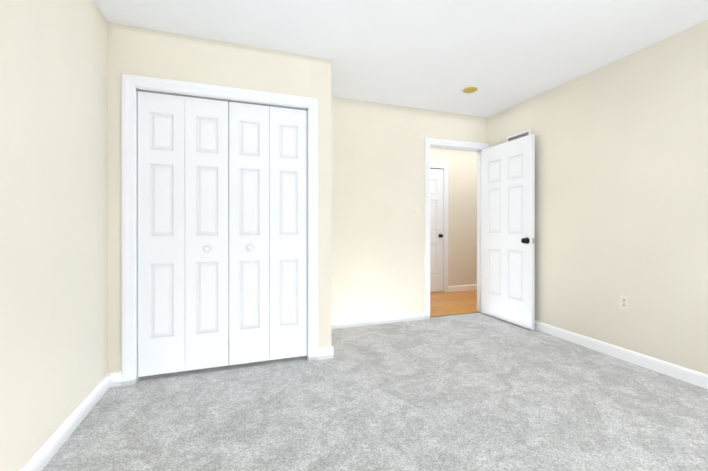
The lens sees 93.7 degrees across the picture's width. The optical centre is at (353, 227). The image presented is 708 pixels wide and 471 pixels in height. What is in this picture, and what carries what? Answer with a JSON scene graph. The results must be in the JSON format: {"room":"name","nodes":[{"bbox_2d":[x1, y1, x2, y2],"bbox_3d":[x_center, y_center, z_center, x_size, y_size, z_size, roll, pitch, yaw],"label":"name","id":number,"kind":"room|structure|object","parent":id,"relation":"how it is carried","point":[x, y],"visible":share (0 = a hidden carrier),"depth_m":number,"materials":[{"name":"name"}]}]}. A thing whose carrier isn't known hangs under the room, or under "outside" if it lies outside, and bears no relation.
{"room":"empty bedroom","nodes":[
{"label":"empty bedroom","id":0,"kind":"room"},
{"bbox_2d":[0,0,107,470],"bbox_3d":[-1.202,-0.153,0.741,0.115,2.440,4.815,0,0,-19],"label":"wall","id":1,"kind":"structure","parent":0,"point":[53,213],"depth_m":1.55,"materials":[{"name":"beige paint"}]},
{"bbox_2d":[19,373,109,470],"bbox_3d":[-1.019,1.021,0.409,0.014,0.092,3.835,0,0,-19],"label":"baseboard","id":2,"kind":"structure","parent":1,"relation":"attached to","point":[43,455],"depth_m":1.66,"materials":[{"name":"white paint"}]},
{"bbox_2d":[108,22,330,373],"bbox_3d":[-0.935,-0.156,2.524,1.545,2.440,0.115,0,0,-19],"label":"wall","id":3,"kind":"structure","parent":0,"point":[170,56],"depth_m":2.41,"materials":[{"name":"beige paint"}]},
{"bbox_2d":[110,372,121,386],"bbox_3d":[-1.599,1.019,2.230,0.068,0.092,0.014,0,0,-19],"label":"baseboard","id":4,"kind":"structure","parent":3,"relation":"attached to","point":[115,379],"depth_m":2.23,"materials":[{"name":"white paint"}]},
{"bbox_2d":[138,91,184,376],"bbox_3d":[-1.366,0.044,2.363,0.293,1.982,0.030,0,0,-19],"label":"closet door","id":5,"kind":"structure","parent":3,"relation":"in","point":[161,233],"depth_m":2.35,"materials":[{"name":"white paint"}]},
{"bbox_2d":[185,97,228,370],"bbox_3d":[-1.080,0.044,2.440,0.293,1.982,0.070,0,0,-19],"label":"closet door","id":6,"kind":"structure","parent":3,"relation":"in","point":[206,233],"depth_m":2.45,"materials":[{"name":"white paint"}]},
{"bbox_2d":[121,73,317,385],"bbox_3d":[-0.950,0.047,2.519,1.214,2.035,0.117,0,0,-19],"label":"door frame","id":7,"kind":"structure","parent":3,"relation":"attached to","point":[136,216],"depth_m":2.31,"materials":[{"name":"white paint"}]},
{"bbox_2d":[137,90,306,110],"bbox_3d":[-0.945,-0.953,2.506,1.190,0.012,0.026,0,0,-19],"label":"trim","id":8,"kind":"structure","parent":3,"relation":"attached to","point":[228,101],"depth_m":2.47,"materials":[{"name":"metal"}]},
{"bbox_2d":[229,102,268,364],"bbox_3d":[-0.798,0.044,2.537,0.293,1.982,0.070,0,0,-19],"label":"closet door","id":9,"kind":"structure","parent":3,"relation":"in","point":[248,233],"depth_m":2.54,"materials":[{"name":"white paint"}]},
{"bbox_2d":[269,106,306,359],"bbox_3d":[-0.525,0.044,2.651,0.293,1.982,0.030,0,0,-19],"label":"closet door","id":10,"kind":"structure","parent":3,"relation":"in","point":[287,233],"depth_m":2.64,"materials":[{"name":"white paint"}]},
{"bbox_2d":[318,346,333,359],"bbox_3d":[-0.230,1.018,2.699,0.127,0.092,0.014,0,0,-19],"label":"baseboard","id":11,"kind":"structure","parent":3,"relation":"attached to","point":[325,352],"depth_m":2.69,"materials":[{"name":"white paint"}]},
{"bbox_2d":[42,312,707,470],"bbox_3d":[0.643,1.096,1.343,3.995,0.060,4.755,0,0,-19],"label":"floor carpet","id":12,"kind":"object","parent":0,"point":[480,391],"visible":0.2,"depth_m":1.91,"materials":[{"name":"grey carpet"}]},
{"bbox_2d":[94,0,707,116],"bbox_3d":[1.192,-1.415,2.254,5.625,0.080,6.130,0,0,-19],"label":"ceiling","id":13,"kind":"structure","parent":0,"point":[439,55],"depth_m":2.37,"materials":[{"name":"white paint"}]},
{"bbox_2d":[461,85,478,92],"bbox_3d":[1.151,-1.363,3.292,0.176,0.028,0.176,0,0,-19],"label":"cap","id":14,"kind":"object","parent":13,"relation":"attached to","point":[470,89],"visible":1,"depth_m":3.25,"materials":[{"name":"gold metal"}]},
{"bbox_2d":[331,97,483,319],"bbox_3d":[-0.155,-0.157,3.584,3.707,2.440,0.115,0,0,-19],"label":"wall","id":15,"kind":"structure","parent":0,"point":[377,197],"depth_m":3.68,"materials":[{"name":"beige paint"}]},
{"bbox_2d":[331,311,424,328],"bbox_3d":[0.205,1.017,3.641,1.307,0.092,0.014,0,0,-19],"label":"baseboard","id":16,"kind":"structure","parent":15,"relation":"attached to","point":[369,320],"depth_m":3.65,"materials":[{"name":"white paint"}]},
{"bbox_2d":[430,311,479,316],"bbox_3d":[1.230,1.059,4.057,0.756,0.006,0.030,0,0,-19],"label":"trim","id":17,"kind":"structure","parent":15,"relation":"attached to","point":[455,314],"depth_m":4.05,"materials":[{"name":"beige wood"}]},
{"bbox_2d":[425,138,488,318],"bbox_3d":[1.232,0.009,4.050,0.902,2.106,0.135,0,0,-19],"label":"door frame","id":18,"kind":"structure","parent":15,"relation":"attached to","point":[433,141],"depth_m":3.87,"materials":[{"name":"white paint"}]},
{"bbox_2d":[481,134,534,329],"bbox_3d":[1.709,0.044,3.765,0.147,2.012,0.762,0,0,-20],"label":"entry door","id":19,"kind":"structure","parent":18,"relation":"attached to","point":[508,231],"depth_m":3.69,"materials":[{"name":"white paint"}]},
{"bbox_2d":[430,290,476,315],"bbox_3d":[1.413,1.091,4.846,3.530,0.060,1.375,0,0,-19],"label":"floor","id":20,"kind":"structure","parent":0,"point":[446,303],"depth_m":4.71,"materials":[{"name":"brown wood"}]},
{"bbox_2d":[430,147,476,285],"bbox_3d":[1.752,-0.160,5.627,2.150,2.440,0.115,0,0,-19],"label":"wall","id":21,"kind":"structure","parent":0,"point":[462,217],"depth_m":5.58,"materials":[{"name":"beige paint"}]},
{"bbox_2d":[430,169,442,291],"bbox_3d":[1.120,0.042,5.353,0.766,2.012,0.107,0,0,-19],"label":"hall door","id":22,"kind":"structure","parent":21,"relation":"in","point":[436,230],"depth_m":5.45,"materials":[{"name":"white paint"}]},
{"bbox_2d":[430,163,447,291],"bbox_3d":[1.109,0.007,5.397,0.906,2.106,0.135,0,0,-19],"label":"door frame","id":23,"kind":"structure","parent":21,"relation":"attached to","point":[434,165],"depth_m":5.47,"materials":[{"name":"white paint"}]},
{"bbox_2d":[448,284,476,291],"bbox_3d":[2.173,1.014,5.704,1.305,0.092,0.014,0,0,-19],"label":"baseboard","id":24,"kind":"structure","parent":21,"relation":"attached to","point":[462,288],"depth_m":5.58,"materials":[{"name":"white paint"}]},
{"bbox_2d":[484,117,487,143],"bbox_3d":[1.626,-0.158,4.194,0.058,2.440,0.115,0,0,-19],"label":"wall","id":25,"kind":"structure","parent":0,"point":[485,130],"depth_m":4.14,"materials":[{"name":"beige paint"}]},
{"bbox_2d":[488,20,707,374],"bbox_3d":[2.469,-0.155,1.998,0.115,2.440,4.815,0,0,-19],"label":"wall","id":26,"kind":"structure","parent":0,"point":[621,176],"depth_m":2.64,"materials":[{"name":"beige paint"}]},
{"bbox_2d":[507,129,530,141],"bbox_3d":[1.824,-0.976,3.687,0.010,0.147,0.330,0,0,-19],"label":"air vent","id":27,"kind":"object","parent":26,"relation":"in","point":[519,135],"visible":0.33,"depth_m":3.67,"materials":[{"name":"white metal"}]},
{"bbox_2d":[534,320,707,388],"bbox_3d":[2.408,1.019,1.979,0.014,0.092,4.585,0,0,-19],"label":"baseboard","id":28,"kind":"structure","parent":26,"relation":"attached to","point":[699,379],"depth_m":2.62,"materials":[{"name":"white paint"}]},
{"bbox_2d":[619,295,628,310],"bbox_3d":[2.174,0.604,2.671,0.009,0.115,0.070,0,0,-19],"label":"electrical outlet","id":29,"kind":"object","parent":26,"relation":"attached to","point":[623,302],"visible":1,"depth_m":2.67,"materials":[{"name":"beige plastic"}]}
]}

